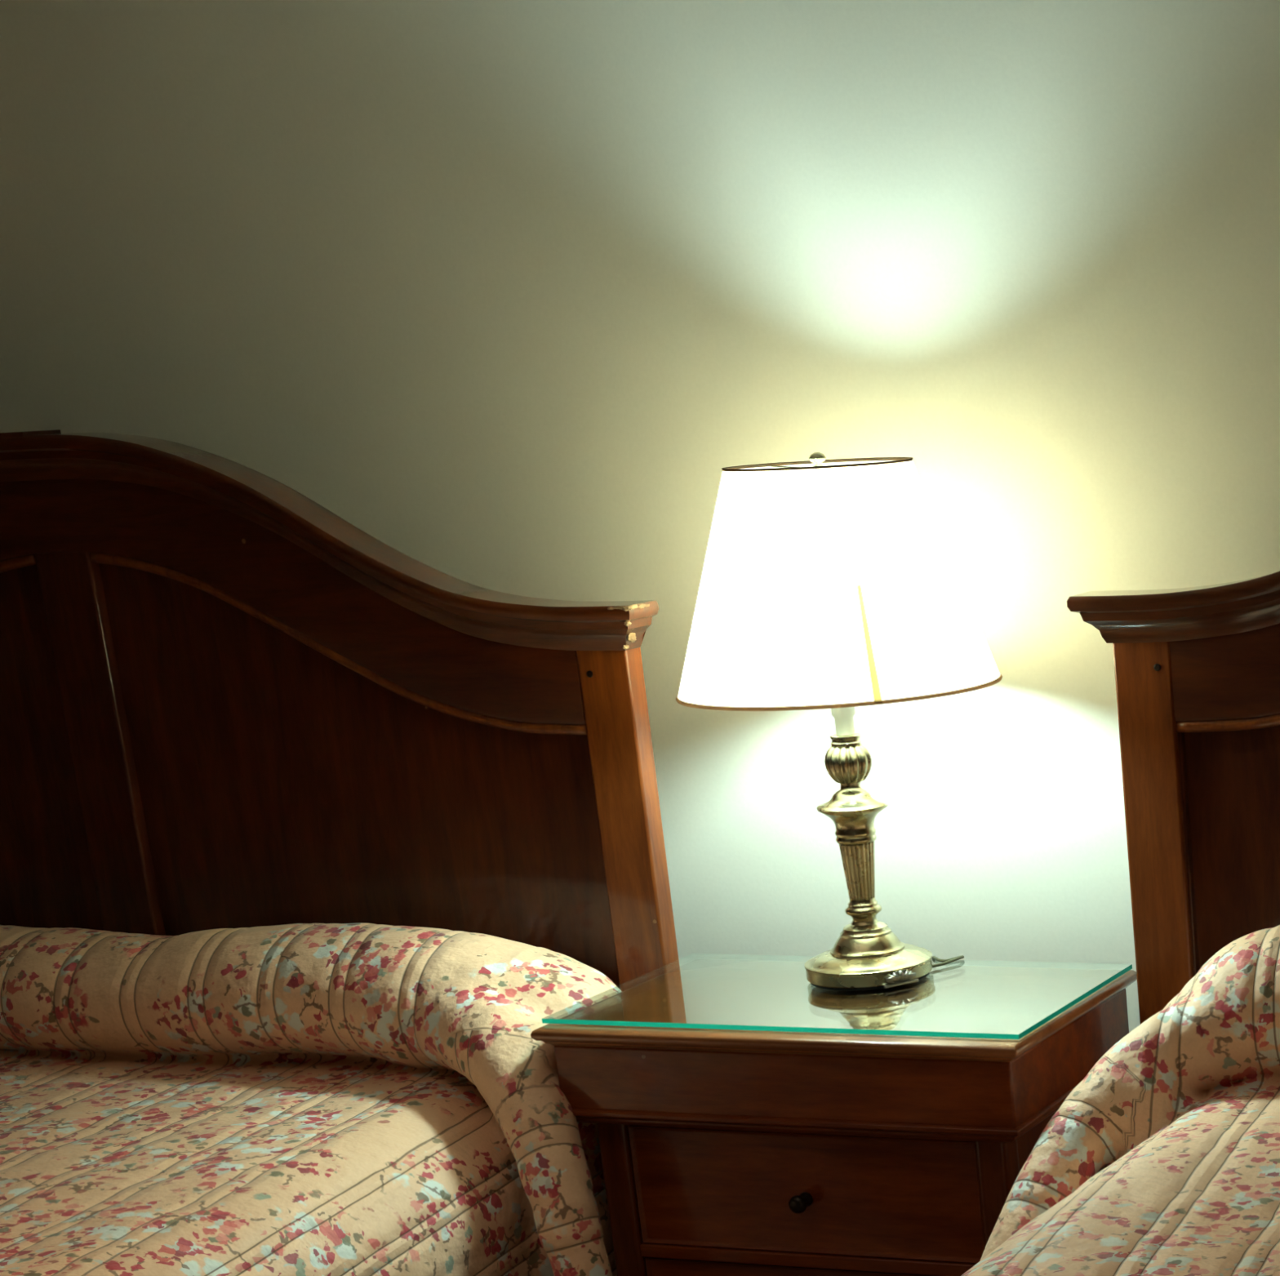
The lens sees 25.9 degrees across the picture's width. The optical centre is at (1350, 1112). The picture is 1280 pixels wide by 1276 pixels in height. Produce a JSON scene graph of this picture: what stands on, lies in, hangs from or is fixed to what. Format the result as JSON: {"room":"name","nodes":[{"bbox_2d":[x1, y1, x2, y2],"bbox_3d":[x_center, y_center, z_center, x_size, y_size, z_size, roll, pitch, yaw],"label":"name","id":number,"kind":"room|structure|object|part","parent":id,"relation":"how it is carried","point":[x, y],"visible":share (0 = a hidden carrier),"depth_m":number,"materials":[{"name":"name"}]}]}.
{"room":"bedroom","nodes":[
{"label":"bedroom","id":0,"kind":"room"},
{"bbox_2d":[0,0,1279,1032],"bbox_3d":[-0.566,-0.807,3.497,7.000,2.450,0.120,2,17,17],"label":"wall","id":1,"kind":"structure","parent":0,"point":[506,291],"depth_m":3.48,"materials":[{"name":"beige paint"}]},
{"bbox_3d":[-1.225,1.005,1.608,7.000,0.100,4.740,2,17,17],"label":"floor","id":2,"kind":"structure","parent":0,"visible":0},
{"bbox_2d":[0,429,679,991],"bbox_3d":[-2.046,-0.054,2.893,1.846,1.286,1.962,2,17,17],"label":"headboard","id":3,"kind":"object","parent":2,"relation":"on","point":[226,701],"visible":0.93,"depth_m":3.59,"materials":[{"name":"brown wood"}]},
{"bbox_3d":[-2.194,-0.675,3.789,0.757,0.258,0.017,2,17,17],"label":"arch moulding","id":4,"kind":"part","parent":3,"relation":"part of","materials":[{"name":"brown wood"}]},
{"bbox_3d":[-2.174,-0.412,3.884,0.771,0.829,0.018,2,17,17],"label":"panel","id":5,"kind":"part","parent":3,"relation":"part of","materials":[{"name":"brown wood"}]},
{"bbox_3d":[-1.786,-0.716,3.656,1.612,0.349,0.042,2,17,17],"label":"arched rail","id":6,"kind":"part","parent":3,"relation":"part of","materials":[{"name":"brown wood"}]},
{"bbox_2d":[0,923,622,1275],"bbox_3d":[-2.006,0.277,2.950,1.989,0.653,2.036,2,17,17],"label":"bedspread","id":7,"kind":"object","parent":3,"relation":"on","point":[296,1099],"visible":0.9,"depth_m":3.29,"materials":[{"name":"fabric"}]},
{"bbox_3d":[-1.797,-0.783,3.611,1.840,0.304,0.070,2,17,17],"label":"cornice","id":8,"kind":"part","parent":3,"relation":"part of","materials":[{"name":"brown wood"}]},
{"bbox_3d":[-1.378,-0.641,3.537,0.757,0.258,0.017,2,17,17],"label":"arch moulding","id":9,"kind":"part","parent":3,"relation":"part of","materials":[{"name":"brown wood"}]},
{"bbox_3d":[-1.361,-0.379,3.632,0.771,0.829,0.018,2,17,17],"label":"panel","id":10,"kind":"part","parent":3,"relation":"part of","materials":[{"name":"brown wood"}]},
{"bbox_3d":[-0.954,-0.146,3.562,0.076,0.983,0.038,2,17,17],"label":"post","id":11,"kind":"part","parent":3,"relation":"part of","materials":[{"name":"brown wood"}]},
{"bbox_2d":[530,959,1137,1275],"bbox_3d":[-0.630,0.121,3.362,0.654,0.552,0.384,2,17,17],"label":"nightstand","id":12,"kind":"object","parent":2,"relation":"on","point":[724,1152],"visible":0.81,"depth_m":3.20,"materials":[{"name":"brown wood"}]},
{"bbox_3d":[-0.913,0.209,3.336,0.040,0.427,0.040,2,17,17],"label":"corner post","id":13,"kind":"part","parent":12,"relation":"part of","materials":[{"name":"brown wood"}]},
{"bbox_3d":[-0.663,0.259,3.269,0.477,0.141,0.022,2,17,17],"label":"drawer","id":14,"kind":"part","parent":12,"relation":"part of","materials":[{"name":"brown wood"}]},
{"bbox_3d":[-0.632,-0.024,3.332,0.485,0.008,0.322,2,17,17],"label":"drawer rail","id":15,"kind":"part","parent":12,"relation":"part of","materials":[{"name":"brown wood"}]},
{"bbox_3d":[-0.677,0.111,3.205,0.023,0.023,0.028,2,17,17],"label":"knob","id":16,"kind":"part","parent":12,"relation":"part of","materials":[{"name":"metal"}]},
{"bbox_3d":[-0.671,0.097,3.222,0.477,0.154,0.022,2,17,17],"label":"drawer","id":17,"kind":"part","parent":12,"relation":"part of","materials":[{"name":"brown wood"}]},
{"bbox_3d":[-0.624,0.140,3.380,0.485,0.017,0.322,2,17,17],"label":"drawer rail","id":18,"kind":"part","parent":12,"relation":"part of","materials":[{"name":"brown wood"}]},
{"bbox_3d":[-0.636,-0.034,3.324,0.626,0.024,0.370,2,17,17],"label":"bead moulding","id":19,"kind":"part","parent":12,"relation":"part of","materials":[{"name":"brown wood"}]},
{"bbox_2d":[542,964,1132,1039],"bbox_3d":[-0.643,-0.151,3.297,0.645,0.006,0.357,2,17,17],"label":"glass","id":20,"kind":"object","parent":12,"relation":"on","point":[1074,1002],"visible":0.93,"depth_m":3.14,"materials":[{"name":"teal glass"}]},
{"bbox_2d":[675,452,1002,991],"bbox_3d":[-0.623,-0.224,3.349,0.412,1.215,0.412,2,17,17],"label":"table lamp","id":21,"kind":"object","parent":20,"relation":"on","point":[837,584],"visible":0.98,"depth_m":3.10,"materials":[{"name":"white fabric"}]},
{"bbox_3d":[-0.651,-0.792,3.182,0.230,0.004,0.230,2,17,17],"label":"shade trim","id":22,"kind":"part","parent":21,"relation":"part of","materials":[{"name":"brown metal"}]},
{"bbox_3d":[-0.645,-0.663,3.220,0.399,0.272,0.399,2,17,17],"label":"lamp shade","id":23,"kind":"part","parent":21,"relation":"part of","materials":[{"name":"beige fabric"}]},
{"bbox_3d":[-0.638,-0.533,3.258,0.403,0.004,0.403,2,17,17],"label":"shade trim","id":24,"kind":"part","parent":21,"relation":"part of","materials":[{"name":"fabric"}]},
{"bbox_2d":[831,706,855,735],"bbox_3d":[-0.639,-0.537,3.257,0.032,0.126,0.032,2,17,17],"label":"socket","id":25,"kind":"object","parent":21,"relation":"attached to","point":[843,717],"depth_m":3.26,"materials":[{"name":"white plastic"}]},
{"bbox_2d":[884,969,919,988],"bbox_3d":[-0.570,-0.171,3.296,0.031,0.020,0.042,2,17,17],"label":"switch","id":26,"kind":"object","parent":21,"relation":"attached to","point":[892,978],"depth_m":3.29,"materials":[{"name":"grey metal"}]},
{"bbox_3d":[-0.614,0.045,3.589,0.074,0.564,0.303,-17,22,-40],"label":"power cord","id":27,"kind":"part","parent":21,"relation":"part of","materials":[{"name":"grey plastic"}]},
{"bbox_3d":[-0.416,0.229,3.182,0.040,0.427,0.040,2,17,17],"label":"corner post","id":28,"kind":"part","parent":12,"relation":"part of","materials":[{"name":"brown wood"}]},
{"bbox_3d":[-0.365,0.147,3.313,0.018,0.346,0.296,2,17,17],"label":"panel","id":29,"kind":"part","parent":12,"relation":"part of","materials":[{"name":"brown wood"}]},
{"bbox_2d":[1066,571,1279,1024],"bbox_3d":[0.288,0.043,2.172,1.840,1.286,1.962,2,17,17],"label":"headboard","id":30,"kind":"object","parent":2,"relation":"on","point":[1197,669],"visible":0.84,"depth_m":3.22,"materials":[{"name":"brown wood"}]},
{"bbox_2d":[960,924,1279,1275],"bbox_3d":[0.309,0.324,2.186,1.877,0.609,1.991,2,17,17],"label":"bedspread","id":31,"kind":"object","parent":30,"relation":"on","point":[1182,1112],"visible":1,"depth_m":2.92,"materials":[{"name":"fabric"}]},
{"bbox_3d":[-0.229,-0.116,3.338,0.076,0.983,0.038,2,17,17],"label":"post","id":32,"kind":"part","parent":30,"relation":"part of","materials":[{"name":"brown wood"}]},
{"bbox_3d":[0.540,-0.687,2.888,1.840,0.304,0.070,2,17,17],"label":"cornice","id":33,"kind":"part","parent":30,"relation":"part of","materials":[{"name":"brown wood"}]},
{"bbox_3d":[-0.195,-0.212,3.303,0.006,0.585,0.032,2,17,17],"label":"post moulding","id":34,"kind":"part","parent":30,"relation":"part of","materials":[{"name":"brown wood"}]},
{"bbox_3d":[0.551,-0.620,2.933,1.612,0.349,0.042,2,17,17],"label":"arched rail","id":35,"kind":"part","parent":30,"relation":"part of","materials":[{"name":"brown wood"}]},
{"bbox_3d":[0.143,-0.579,3.067,0.757,0.258,0.017,2,17,17],"label":"arch moulding","id":36,"kind":"part","parent":30,"relation":"part of","materials":[{"name":"brown wood"}]},
{"bbox_3d":[0.163,-0.316,3.161,0.771,0.829,0.018,2,17,17],"label":"panel","id":37,"kind":"part","parent":30,"relation":"part of","materials":[{"name":"brown wood"}]}
]}

